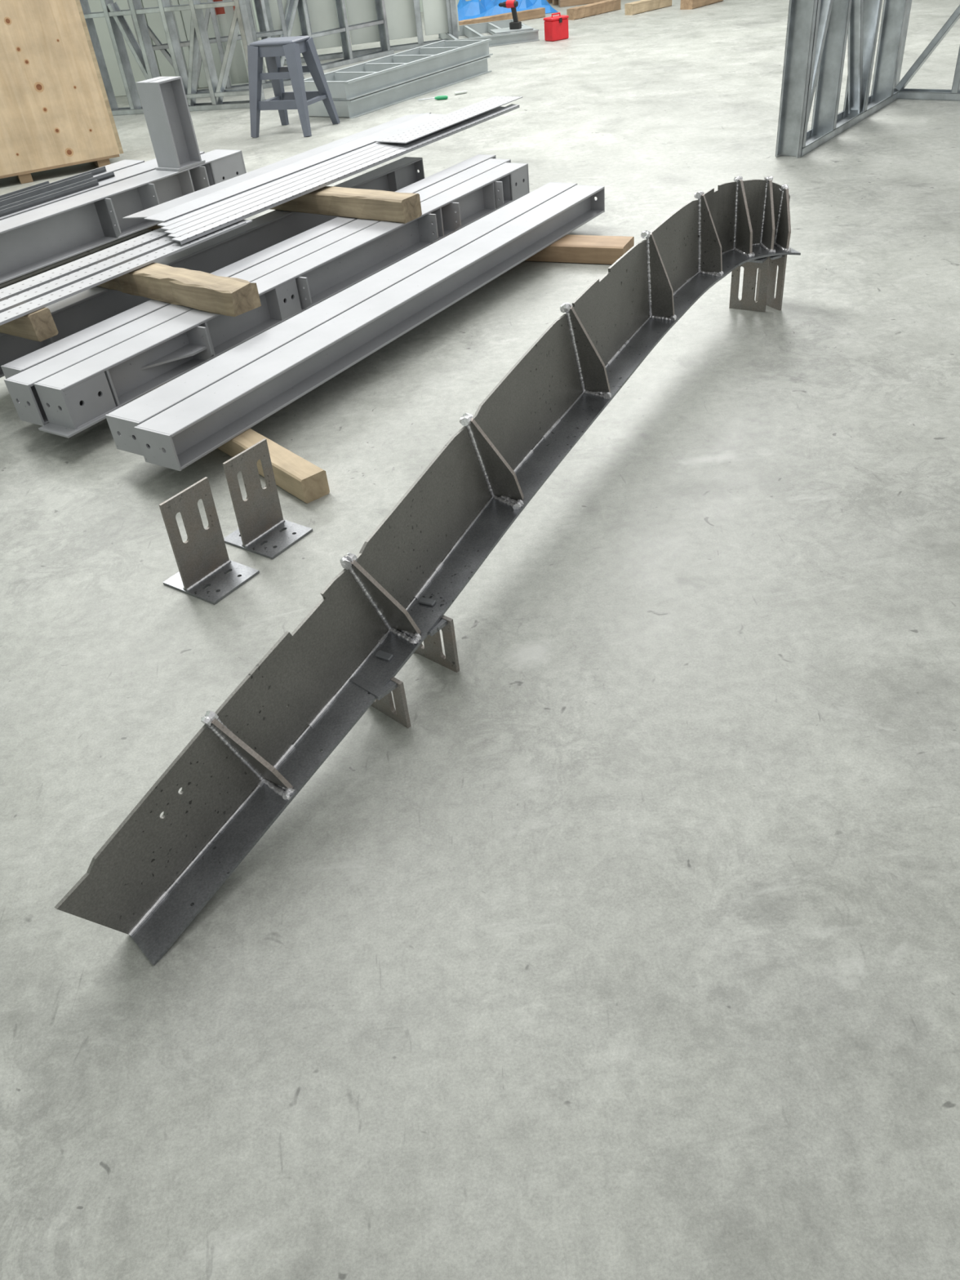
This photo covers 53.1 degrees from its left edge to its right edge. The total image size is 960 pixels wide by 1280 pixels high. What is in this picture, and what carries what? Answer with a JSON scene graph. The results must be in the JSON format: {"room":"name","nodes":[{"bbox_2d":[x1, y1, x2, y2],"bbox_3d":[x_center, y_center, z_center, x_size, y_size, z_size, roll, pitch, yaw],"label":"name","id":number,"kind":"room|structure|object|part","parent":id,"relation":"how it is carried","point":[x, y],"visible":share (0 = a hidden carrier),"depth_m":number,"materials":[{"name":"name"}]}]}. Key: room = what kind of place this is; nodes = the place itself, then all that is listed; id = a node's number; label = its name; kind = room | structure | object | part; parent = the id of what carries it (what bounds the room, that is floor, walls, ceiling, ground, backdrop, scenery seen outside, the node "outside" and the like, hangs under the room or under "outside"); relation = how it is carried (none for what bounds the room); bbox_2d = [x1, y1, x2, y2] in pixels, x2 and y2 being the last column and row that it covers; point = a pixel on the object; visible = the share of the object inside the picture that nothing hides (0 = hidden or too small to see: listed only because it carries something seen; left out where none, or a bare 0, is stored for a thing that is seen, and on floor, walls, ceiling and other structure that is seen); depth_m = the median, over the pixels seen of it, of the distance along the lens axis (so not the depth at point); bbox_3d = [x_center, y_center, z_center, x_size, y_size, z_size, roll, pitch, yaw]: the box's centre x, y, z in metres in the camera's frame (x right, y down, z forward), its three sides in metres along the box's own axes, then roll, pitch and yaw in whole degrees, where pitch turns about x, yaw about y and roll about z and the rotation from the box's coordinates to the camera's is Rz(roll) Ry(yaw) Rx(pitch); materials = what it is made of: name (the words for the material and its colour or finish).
{"room":"metal fabrication workshop","nodes":[
{"label":"metal fabrication workshop","id":0,"kind":"room"},
{"bbox_2d":[251,0,480,30],"bbox_3d":[2.073,-13.357,15.321,16.900,5.000,0.200,-6,38,0],"label":"wall","id":1,"kind":"structure","parent":0,"point":[420,1],"depth_m":16.70,"materials":[{"name":"grey metal"}]},
{"bbox_2d":[0,0,959,1279],"bbox_3d":[3.126,-3.978,7.330,16.900,0.100,24.000,-6,38,0],"label":"floor","id":2,"kind":"structure","parent":0,"point":[634,954],"depth_m":2.16,"materials":[{"name":"concrete"}]},
{"bbox_2d":[0,0,123,183],"bbox_3d":[-4.021,-4.758,7.707,1.648,1.920,0.702,-21,40,-18],"label":"crate","id":3,"kind":"object","parent":2,"relation":"on","point":[55,112],"visible":1,"depth_m":7.79,"materials":[{"name":"brown wood"}]},
{"bbox_2d":[147,222,162,229],"bbox_3d":[-2.167,-2.810,6.445,1.250,0.084,0.102,18,44,28],"label":"block","id":4,"kind":"object","parent":2,"relation":"on","point":[154,227],"visible":0.02,"depth_m":6.41,"materials":[{"name":"brown wood"}]},
{"bbox_2d":[48,159,144,183],"bbox_3d":[-3.398,-2.166,5.524,0.200,0.250,3.816,18,44,28],"label":"painted steel h-beam","id":5,"kind":"structure","parent":4,"relation":"on","point":[117,166],"depth_m":6.56,"materials":[{"name":"grey metal"}]},
{"bbox_2d":[80,0,266,115],"bbox_3d":[-3.263,-6.667,9.648,1.900,2.400,0.160,6,39,15],"label":"frame","id":6,"kind":"object","parent":2,"relation":"on","point":[117,25],"visible":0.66,"depth_m":10.04,"materials":[{"name":"metal"}]},
{"bbox_2d":[87,0,266,97],"bbox_3d":[-3.726,-7.606,10.998,2.090,2.300,0.080,-4,38,3],"label":"panels","id":7,"kind":"object","parent":2,"relation":"on","point":[183,18],"visible":0.38,"depth_m":11.37,"materials":[{"name":"grey metal"}]},
{"bbox_2d":[159,476,259,604],"bbox_3d":[-0.843,-0.311,2.876,0.230,0.308,0.190,20,45,29],"label":"bracket","id":8,"kind":"object","parent":2,"relation":"on","point":[202,561],"visible":1,"depth_m":2.90,"materials":[{"name":"grey metal"}]},
{"bbox_2d":[0,156,424,377],"bbox_3d":[-1.307,-2.163,5.274,0.140,0.170,3.316,18,44,28],"label":"painted steel h-beam","id":9,"kind":"structure","parent":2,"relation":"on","point":[71,315],"depth_m":5.12,"materials":[{"name":"grey metal"}]},
{"bbox_2d":[0,307,58,342],"bbox_3d":[-2.026,-1.395,4.162,0.460,0.115,0.104,20,45,30],"label":"block","id":10,"kind":"object","parent":9,"relation":"on","point":[39,325],"visible":0.8,"depth_m":4.06,"materials":[{"name":"beige wood"}]},
{"bbox_2d":[0,219,252,325],"bbox_3d":[-2.005,-1.470,4.149,0.425,0.011,2.550,18,44,28],"label":"bundle","id":11,"kind":"object","parent":10,"relation":"on","point":[20,299],"visible":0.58,"depth_m":4.39,"materials":[{"name":"grey paint"}]},
{"bbox_2d":[122,96,522,244],"bbox_3d":[-0.822,-2.917,5.779,0.640,0.051,3.300,18,44,28],"label":"metal sheet","id":12,"kind":"object","parent":11,"relation":"on","point":[191,216],"visible":1,"depth_m":5.46,"materials":[{"name":"grey paint"}]},
{"bbox_2d":[97,262,261,316],"bbox_3d":[-1.428,-1.622,4.367,1.119,0.115,0.161,22,46,32],"label":"block","id":13,"kind":"object","parent":9,"relation":"on","point":[194,289],"visible":0.83,"depth_m":4.19,"materials":[{"name":"beige wood"}]},
{"bbox_2d":[127,0,304,91],"bbox_3d":[-3.015,-7.328,10.458,1.750,2.400,0.160,-10,38,-5],"label":"frame","id":14,"kind":"object","parent":2,"relation":"on","point":[219,39],"visible":0.32,"depth_m":10.83,"materials":[{"name":"metal"}]},
{"bbox_2d":[213,0,248,85],"bbox_3d":[-3.030,-7.994,10.661,0.280,3.200,0.280,-6,38,0],"label":"steel column","id":15,"kind":"structure","parent":2,"relation":"on","point":[220,13],"depth_m":11.32,"materials":[{"name":"grey metal"}]},
{"bbox_2d":[222,438,312,559],"bbox_3d":[-0.708,-0.460,3.047,0.230,0.308,0.190,20,45,29],"label":"bracket","id":16,"kind":"object","parent":2,"relation":"on","point":[260,521],"visible":1,"depth_m":3.07,"materials":[{"name":"grey metal"}]},
{"bbox_2d":[217,428,329,503],"bbox_3d":[-1.170,-0.918,3.875,0.102,0.092,1.872,-31,44,-28],"label":"block","id":17,"kind":"object","parent":2,"relation":"on","point":[308,482],"visible":0.29,"depth_m":3.33,"materials":[{"name":"beige wood"}]},
{"bbox_2d":[247,35,340,137],"bbox_3d":[-1.726,-4.979,8.644,0.614,0.728,0.585,10,41,20],"label":"step stool","id":18,"kind":"object","parent":2,"relation":"on","point":[290,47],"visible":1,"depth_m":8.52,"materials":[{"name":"grey metal"}]},
{"bbox_2d":[253,0,394,75],"bbox_3d":[-1.948,-8.187,11.404,0.140,2.400,1.950,27,49,35],"label":"frame","id":19,"kind":"object","parent":2,"relation":"on","point":[344,28],"visible":0.56,"depth_m":12.00,"materials":[{"name":"metal"}]},
{"bbox_2d":[264,0,459,65],"bbox_3d":[-1.616,-8.781,12.116,2.560,2.400,0.170,-11,38,-5],"label":"wall frame","id":20,"kind":"object","parent":2,"relation":"on","point":[403,17],"visible":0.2,"depth_m":12.69,"materials":[{"name":"metal"}]},
{"bbox_2d":[303,38,493,118],"bbox_3d":[-0.806,-5.837,9.942,0.650,0.305,2.500,18,44,28],"label":"frames","id":21,"kind":"object","parent":2,"relation":"on","point":[358,90],"visible":0.89,"depth_m":9.69,"materials":[{"name":"grey metal"}]},
{"bbox_2d":[417,95,448,100],"bbox_3d":[-0.465,-5.349,9.488,0.300,0.036,0.036,2,39,11],"label":"screwdriver","id":22,"kind":"object","parent":2,"relation":"on","point":[439,97],"visible":1,"depth_m":9.46,"materials":[{"name":"green plastic"}]},
{"bbox_2d":[454,90,467,94],"bbox_3d":[-0.186,-5.490,9.638,0.140,0.024,0.024,-17,39,-13],"label":"marker pen","id":23,"kind":"object","parent":2,"relation":"on","point":[463,91],"visible":1,"depth_m":9.63,"materials":[{"name":"grey plastic"}]},
{"bbox_2d":[129,244,800,965],"bbox_3d":[0.266,-0.577,3.102,0.326,0.258,3.874,18,44,28],"label":"flange","id":24,"kind":"object","parent":2,"relation":"on","point":[197,886],"visible":0.88,"depth_m":2.34,"materials":[{"name":"metal"}]},
{"bbox_2d":[374,597,435,661],"bbox_3d":[-0.184,-0.030,2.396,0.045,0.036,0.224,16,43,26],"label":"plates","id":25,"kind":"object","parent":24,"relation":"attached to","point":[380,654],"visible":1,"depth_m":2.34,"materials":[{"name":"metal"}]},
{"bbox_2d":[53,179,790,933],"bbox_3d":[0.194,-0.699,3.006,0.232,0.562,3.945,18,44,28],"label":"web","id":26,"kind":"object","parent":24,"relation":"attached to","point":[276,702],"visible":0.8,"depth_m":2.28,"materials":[{"name":"metal"}]},
{"bbox_2d":[127,176,791,936],"bbox_3d":[0.259,-0.719,3.011,0.296,0.583,3.865,17,44,27],"label":"beads","id":27,"kind":"object","parent":26,"relation":"attached to","point":[345,562],"visible":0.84,"depth_m":2.54},
{"bbox_2d":[211,179,791,788],"bbox_3d":[0.340,-0.835,3.094,0.271,0.497,3.528,17,44,27],"label":"ribs","id":28,"kind":"object","parent":26,"relation":"attached to","point":[503,479],"visible":1,"depth_m":3.12,"materials":[{"name":"metal"}]},
{"bbox_2d":[438,18,539,47],"bbox_3d":[0.085,-8.145,12.905,1.100,0.135,1.600,-10,38,-5],"label":"frames","id":29,"kind":"object","parent":2,"relation":"on","point":[501,33],"visible":0.67,"depth_m":12.40,"materials":[{"name":"grey metal"}]},
{"bbox_2d":[498,0,521,29],"bbox_3d":[0.382,-8.057,12.380,0.290,0.316,0.089,14,42,24],"label":"cordless drill","id":30,"kind":"object","parent":29,"relation":"on","point":[513,4],"visible":1,"depth_m":12.34,"materials":[{"name":"red plastic"}]},
{"bbox_2d":[458,7,545,25],"bbox_3d":[0.182,-9.137,14.172,1.746,0.120,0.132,-21,40,-18],"label":"block","id":31,"kind":"object","parent":2,"relation":"on","point":[536,13],"visible":0.57,"depth_m":14.21,"materials":[{"name":"brown wood"}]},
{"bbox_2d":[457,0,558,21],"bbox_3d":[0.328,-9.989,15.085,1.680,0.303,0.960,-6,38,0],"label":"tarp","id":32,"kind":"object","parent":2,"relation":"on","point":[472,9],"visible":0.72,"depth_m":14.85,"materials":[{"name":"plastic"}]},
{"bbox_2d":[543,12,568,41],"bbox_3d":[0.970,-7.779,12.184,0.270,0.290,0.195,-25,42,-22],"label":"toolbox","id":33,"kind":"object","parent":2,"relation":"on","point":[556,28],"visible":1,"depth_m":12.13,"materials":[{"name":"plastic"}]},
{"bbox_2d":[349,254,786,728],"bbox_3d":[0.489,-0.764,3.317,0.226,0.243,3.148,17,43,27],"label":"brackets","id":34,"kind":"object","parent":2,"relation":"on","point":[432,649],"depth_m":2.54,"materials":[{"name":"grey metal"}]},
{"bbox_3d":[-0.260,0.143,2.347,0.165,0.142,0.071,27,49,35],"label":"slotted leg","id":35,"kind":"part","parent":34,"relation":"part of","materials":[{"name":"metal"}]},
{"bbox_3d":[-0.146,0.004,2.487,0.165,0.168,0.071,24,47,33],"label":"slotted leg","id":36,"kind":"part","parent":34,"relation":"part of","materials":[{"name":"metal"}]},
{"bbox_3d":[1.181,-1.572,4.251,0.165,0.243,0.071,18,44,28],"label":"slotted leg","id":37,"kind":"part","parent":34,"relation":"part of","materials":[{"name":"metal"}]},
{"bbox_3d":[1.272,-1.605,4.280,0.071,0.243,0.165,-21,40,-18],"label":"slotted leg","id":38,"kind":"part","parent":34,"relation":"part of","materials":[{"name":"metal"}]},
{"bbox_2d":[546,0,604,7],"bbox_3d":[2.272,-10.644,15.795,2.200,0.125,1.000,-10,38,-5],"label":"pallet","id":39,"kind":"object","parent":2,"relation":"on","point":[562,3],"visible":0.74,"depth_m":15.36,"materials":[{"name":"brown wood"}]},
{"bbox_2d":[524,234,634,264],"bbox_3d":[-0.020,-2.195,5.344,1.744,0.092,0.202,11,41,21],"label":"block","id":40,"kind":"object","parent":2,"relation":"on","point":[584,249],"visible":0.2,"depth_m":5.05,"materials":[{"name":"beige wood"}]},
{"bbox_2d":[0,154,496,401],"bbox_3d":[-0.907,-2.028,5.044,0.131,0.170,3.616,18,44,28],"label":"painted steel h-beam","id":41,"kind":"structure","parent":40,"relation":"on","point":[39,356],"depth_m":4.60,"materials":[{"name":"grey metal"}]},
{"bbox_2d":[4,158,511,426],"bbox_3d":[-0.825,-1.936,4.914,0.150,0.170,3.616,18,44,28],"label":"painted steel h-beam","id":42,"kind":"structure","parent":40,"relation":"on","point":[20,386],"depth_m":4.13,"materials":[{"name":"grey metal"}]},
{"bbox_2d":[33,162,529,438],"bbox_3d":[-0.697,-1.854,4.791,0.205,0.170,3.568,18,44,28],"label":"painted steel h-beam","id":43,"kind":"structure","parent":40,"relation":"on","point":[80,396],"depth_m":4.42,"materials":[{"name":"grey metal"}]},
{"bbox_2d":[270,186,422,223],"bbox_3d":[-0.824,-2.426,5.308,1.141,0.115,0.158,20,45,30],"label":"block","id":44,"kind":"object","parent":43,"relation":"on","point":[358,203],"visible":0.72,"depth_m":5.14,"materials":[{"name":"brown wood"}]},
{"bbox_2d":[105,182,577,456],"bbox_3d":[-0.393,-1.661,4.529,0.178,0.135,3.316,18,44,28],"label":"painted steel h-beam","id":45,"kind":"structure","parent":40,"relation":"on","point":[123,420],"depth_m":4.04,"materials":[{"name":"grey metal"}]},
{"bbox_2d":[133,184,604,471],"bbox_3d":[-0.250,-1.593,4.422,0.178,0.135,3.316,18,44,28],"label":"painted steel h-beam","id":46,"kind":"structure","parent":40,"relation":"on","point":[190,429],"depth_m":4.02,"materials":[{"name":"grey metal"}]},
{"bbox_2d":[566,0,620,20],"bbox_3d":[1.679,-9.252,14.087,0.151,0.140,1.063,29,50,36],"label":"block","id":47,"kind":"object","parent":2,"relation":"on","point":[606,6],"visible":0.99,"depth_m":13.99,"materials":[{"name":"brown wood"}]},
{"bbox_2d":[624,0,671,15],"bbox_3d":[2.442,-9.183,13.889,0.922,0.140,0.151,-34,46,-31],"label":"block","id":48,"kind":"object","parent":2,"relation":"on","point":[642,6],"visible":1,"depth_m":13.75,"materials":[{"name":"brown wood"}]},
{"bbox_2d":[680,0,723,9],"bbox_3d":[3.192,-9.213,13.804,0.212,0.160,0.848,25,48,34],"label":"block","id":49,"kind":"object","parent":2,"relation":"on","point":[685,4],"visible":1,"depth_m":13.61,"materials":[{"name":"brown wood"}]},
{"bbox_2d":[775,0,907,157],"bbox_3d":[2.539,-4.757,6.291,0.170,2.500,2.000,21,46,31],"label":"frame","id":50,"kind":"object","parent":2,"relation":"on","point":[816,34],"visible":1,"depth_m":6.63,"materials":[{"name":"metal"}]},
{"bbox_2d":[893,0,959,101],"bbox_3d":[3.960,-5.003,6.402,2.050,2.500,0.140,23,47,33],"label":"frame","id":51,"kind":"object","parent":2,"relation":"on","point":[953,94],"visible":0.64,"depth_m":7.43,"materials":[{"name":"metal"}]},
{"bbox_3d":[-3.336,-1.582,5.042,1.250,0.084,0.102,18,44,28],"label":"block","id":52,"kind":"object","parent":2,"relation":"on","visible":0},
{"bbox_2d":[0,151,204,220],"bbox_3d":[-3.100,-2.180,5.499,0.240,0.250,4.116,18,44,28],"label":"painted steel h-beam","id":53,"kind":"structure","parent":52,"relation":"on","point":[131,171],"depth_m":6.22,"materials":[{"name":"grey metal"}]},
{"bbox_2d":[0,166,115,217],"bbox_3d":[-3.373,-2.160,5.273,0.420,0.040,3.500,18,44,28],"label":"bundle","id":54,"kind":"object","parent":53,"relation":"on","point":[38,193],"visible":1,"depth_m":5.99,"materials":[{"name":"grey paint"}]},
{"bbox_2d":[0,149,246,284],"bbox_3d":[-2.882,-2.059,5.313,0.285,0.250,4.416,18,44,28],"label":"painted steel h-beam","id":55,"kind":"structure","parent":52,"relation":"on","point":[31,241],"depth_m":5.91,"materials":[{"name":"grey metal"}]},
{"bbox_2d":[135,76,205,171],"bbox_3d":[-2.001,-3.330,6.198,0.220,0.500,0.242,18,44,28],"label":"stub","id":56,"kind":"object","parent":55,"relation":"on","point":[163,100],"visible":1,"depth_m":6.17,"materials":[{"name":"grey paint"}]}
]}

